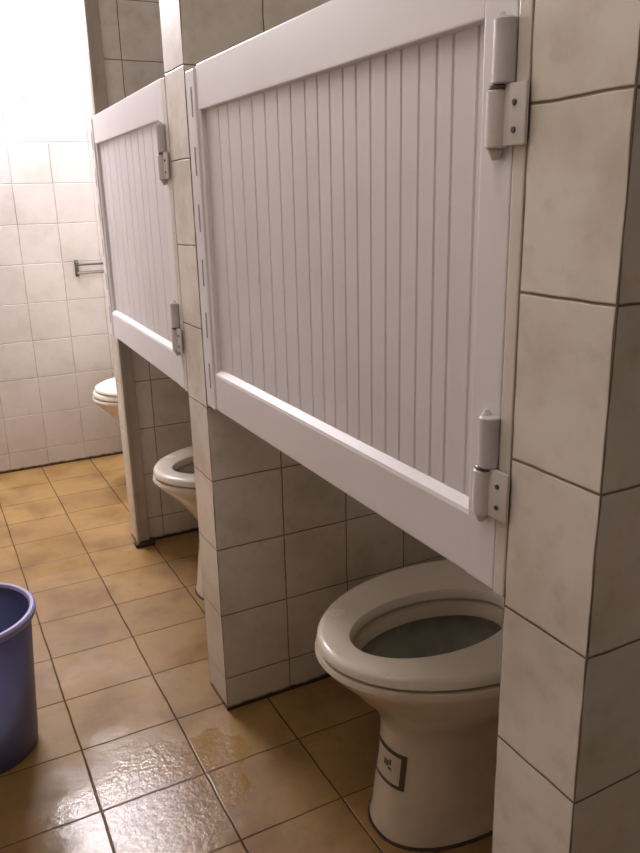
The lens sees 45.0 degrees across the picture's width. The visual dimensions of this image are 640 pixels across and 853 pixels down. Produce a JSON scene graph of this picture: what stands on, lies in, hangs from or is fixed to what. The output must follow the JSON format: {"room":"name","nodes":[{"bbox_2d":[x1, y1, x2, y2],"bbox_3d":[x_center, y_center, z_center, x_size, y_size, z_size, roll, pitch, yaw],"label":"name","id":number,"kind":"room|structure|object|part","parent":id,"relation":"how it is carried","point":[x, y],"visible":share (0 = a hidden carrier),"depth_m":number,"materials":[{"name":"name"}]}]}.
{"room":"public restroom","nodes":[
{"label":"public restroom","id":0,"kind":"room"},
{"bbox_2d":[0,0,122,473],"bbox_3d":[-1.390,-0.921,3.093,2.024,2.480,0.080,-10,19,-26],"label":"wall","id":1,"kind":"structure","parent":0,"point":[56,345],"depth_m":3.24,"materials":[{"name":"tile"}]},
{"bbox_2d":[74,260,103,276],"bbox_3d":[-0.889,-0.697,3.355,0.336,0.070,0.045,-10,19,-26],"label":"towel rail","id":2,"kind":"object","parent":1,"relation":"attached to","point":[76,263],"visible":0.49,"depth_m":3.30,"materials":[{"name":"grey metal"}]},
{"bbox_2d":[76,0,198,540],"bbox_3d":[-0.347,-0.639,2.555,0.731,2.040,0.084,-10,19,-26],"label":"wall","id":3,"kind":"structure","parent":0,"point":[130,29],"depth_m":2.52,"materials":[{"name":"tile"}]},
{"bbox_2d":[82,0,149,542],"bbox_3d":[-0.629,-0.572,2.355,0.042,2.040,0.027,-10,19,-26],"label":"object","id":4,"kind":"structure","parent":3,"relation":"attached to","point":[91,14],"depth_m":2.47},
{"bbox_2d":[134,537,155,547],"bbox_3d":[-0.600,0.398,2.644,0.068,0.016,0.038,-10,19,-26],"label":"trim","id":5,"kind":"structure","parent":3,"relation":"attached to","point":[151,541],"depth_m":2.63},
{"bbox_2d":[0,454,491,852],"bbox_3d":[-0.302,0.789,1.485,2.024,0.080,4.504,-10,19,-26],"label":"floor","id":6,"kind":"structure","parent":0,"point":[135,750],"depth_m":1.74,"materials":[{"name":"beige tile"}]},
{"bbox_2d":[0,583,37,772],"bbox_3d":[-0.729,0.542,1.633,0.280,0.327,0.280,-10,19,-26],"label":"bucket","id":7,"kind":"object","parent":6,"relation":"on","point":[18,704],"visible":1,"depth_m":1.60,"materials":[{"name":"blue plastic"}]},
{"bbox_2d":[92,377,125,483],"bbox_3d":[-0.645,0.006,3.223,0.562,0.435,0.407,-10,19,-26],"label":"toilet","id":8,"kind":"object","parent":6,"relation":"on","point":[105,393],"visible":0.16,"depth_m":3.01,"materials":[{"name":"ceramic"}]},
{"bbox_3d":[-0.653,-0.166,3.173,0.547,0.023,0.389,-10,19,-26],"label":"seat","id":9,"kind":"part","parent":8,"relation":"part of","materials":[{"name":"plastic"}]},
{"bbox_3d":[-0.647,-0.189,3.162,0.541,0.026,0.400,-10,19,-26],"label":"lid","id":10,"kind":"part","parent":8,"relation":"part of","materials":[{"name":"plastic"}]},
{"bbox_3d":[-0.645,0.030,3.233,0.562,0.383,0.402,-10,19,-26],"label":"bowl","id":11,"kind":"part","parent":8,"relation":"part of","materials":[{"name":"ceramic"}]},
{"bbox_2d":[153,446,203,599],"bbox_3d":[-0.209,0.277,2.330,0.562,0.409,0.402,-10,19,-26],"label":"toilet","id":12,"kind":"object","parent":6,"relation":"on","point":[174,474],"visible":0.18,"depth_m":2.15,"materials":[{"name":"ceramic"}]},
{"bbox_3d":[-0.217,0.094,2.273,0.547,0.023,0.389,-10,19,-26],"label":"seat","id":13,"kind":"part","parent":12,"relation":"part of","materials":[{"name":"plastic"}]},
{"bbox_2d":[315,559,503,851],"bbox_3d":[0.260,0.526,1.464,0.562,0.409,0.402,-10,19,-26],"label":"toilet","id":14,"kind":"object","parent":6,"relation":"on","point":[421,644],"visible":0.77,"depth_m":1.38,"materials":[{"name":"ceramic"}]},
{"bbox_3d":[0.253,0.343,1.407,0.547,0.023,0.389,-10,19,-26],"label":"seat","id":15,"kind":"part","parent":14,"relation":"part of","materials":[{"name":"plastic"}]},
{"bbox_2d":[159,0,446,710],"bbox_3d":[0.083,-0.395,1.708,0.784,2.040,0.118,-10,19,-26],"label":"wall","id":16,"kind":"structure","parent":0,"point":[280,543],"depth_m":1.71,"materials":[{"name":"tile"}]},
{"bbox_2d":[89,78,184,388],"bbox_3d":[-0.473,-0.483,1.956,0.043,0.630,0.858,-9,18,-24],"label":"door","id":17,"kind":"structure","parent":16,"relation":"in","point":[128,137],"depth_m":1.90,"materials":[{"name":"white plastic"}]},
{"bbox_3d":[-0.474,-0.751,1.881,0.027,0.074,0.731,-9,18,-24],"label":"rail","id":18,"kind":"part","parent":17,"relation":"part of","materials":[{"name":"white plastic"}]},
{"bbox_3d":[-0.464,-0.491,1.962,0.012,0.478,0.738,-9,18,-24],"label":"board panel","id":19,"kind":"part","parent":17,"relation":"part of","materials":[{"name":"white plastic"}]},
{"bbox_3d":[-0.461,-0.225,2.039,0.027,0.082,0.731,-9,18,-24],"label":"rail","id":20,"kind":"part","parent":17,"relation":"part of","materials":[{"name":"white plastic"}]},
{"bbox_2d":[161,77,187,391],"bbox_3d":[-0.280,-0.380,1.597,0.041,0.628,0.022,-10,19,-26],"label":"trim","id":21,"kind":"structure","parent":16,"relation":"attached to","point":[163,78],"depth_m":1.58,"materials":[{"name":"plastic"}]},
{"bbox_2d":[492,0,639,852],"bbox_3d":[0.556,-0.144,0.836,0.784,2.040,0.113,-10,19,-26],"label":"wall","id":22,"kind":"structure","parent":0,"point":[567,775],"depth_m":0.69,"materials":[{"name":"tile"}]},
{"bbox_2d":[185,0,529,588],"bbox_3d":[-0.021,-0.232,1.091,0.043,0.624,0.906,-10,19,-26],"label":"door","id":23,"kind":"structure","parent":22,"relation":"attached to","point":[352,160],"depth_m":0.94,"materials":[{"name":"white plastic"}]},
{"bbox_3d":[-0.021,-0.497,1.018,0.027,0.074,0.780,-10,19,-26],"label":"rail","id":24,"kind":"part","parent":23,"relation":"part of","materials":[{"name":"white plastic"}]},
{"bbox_3d":[-0.008,0.024,1.174,0.027,0.082,0.780,-10,19,-26],"label":"rail","id":25,"kind":"part","parent":23,"relation":"part of","materials":[{"name":"white plastic"}]},
{"bbox_3d":[-0.012,-0.240,1.099,0.012,0.473,0.786,-10,19,-26],"label":"board panel","id":26,"kind":"part","parent":23,"relation":"part of","materials":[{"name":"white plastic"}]},
{"bbox_2d":[475,464,489,471],"bbox_3d":[0.167,0.041,0.782,0.020,0.005,0.020,-10,19,-26],"label":"washer","id":27,"kind":"object","parent":23,"relation":"in","point":[478,467],"depth_m":0.77,"materials":[{"name":"grey metal"}]},
{"bbox_2d":[489,84,505,89],"bbox_3d":[0.159,-0.298,0.680,0.020,0.005,0.020,-10,19,-26],"label":"washer","id":28,"kind":"object","parent":23,"relation":"in","point":[491,86],"depth_m":0.67,"materials":[{"name":"grey metal"}]},
{"bbox_2d":[493,0,533,597],"bbox_3d":[0.195,-0.128,0.721,0.041,0.628,0.017,-10,19,-26],"label":"trim","id":29,"kind":"structure","parent":22,"relation":"attached to","point":[526,15],"depth_m":0.71,"materials":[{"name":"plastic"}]}
]}

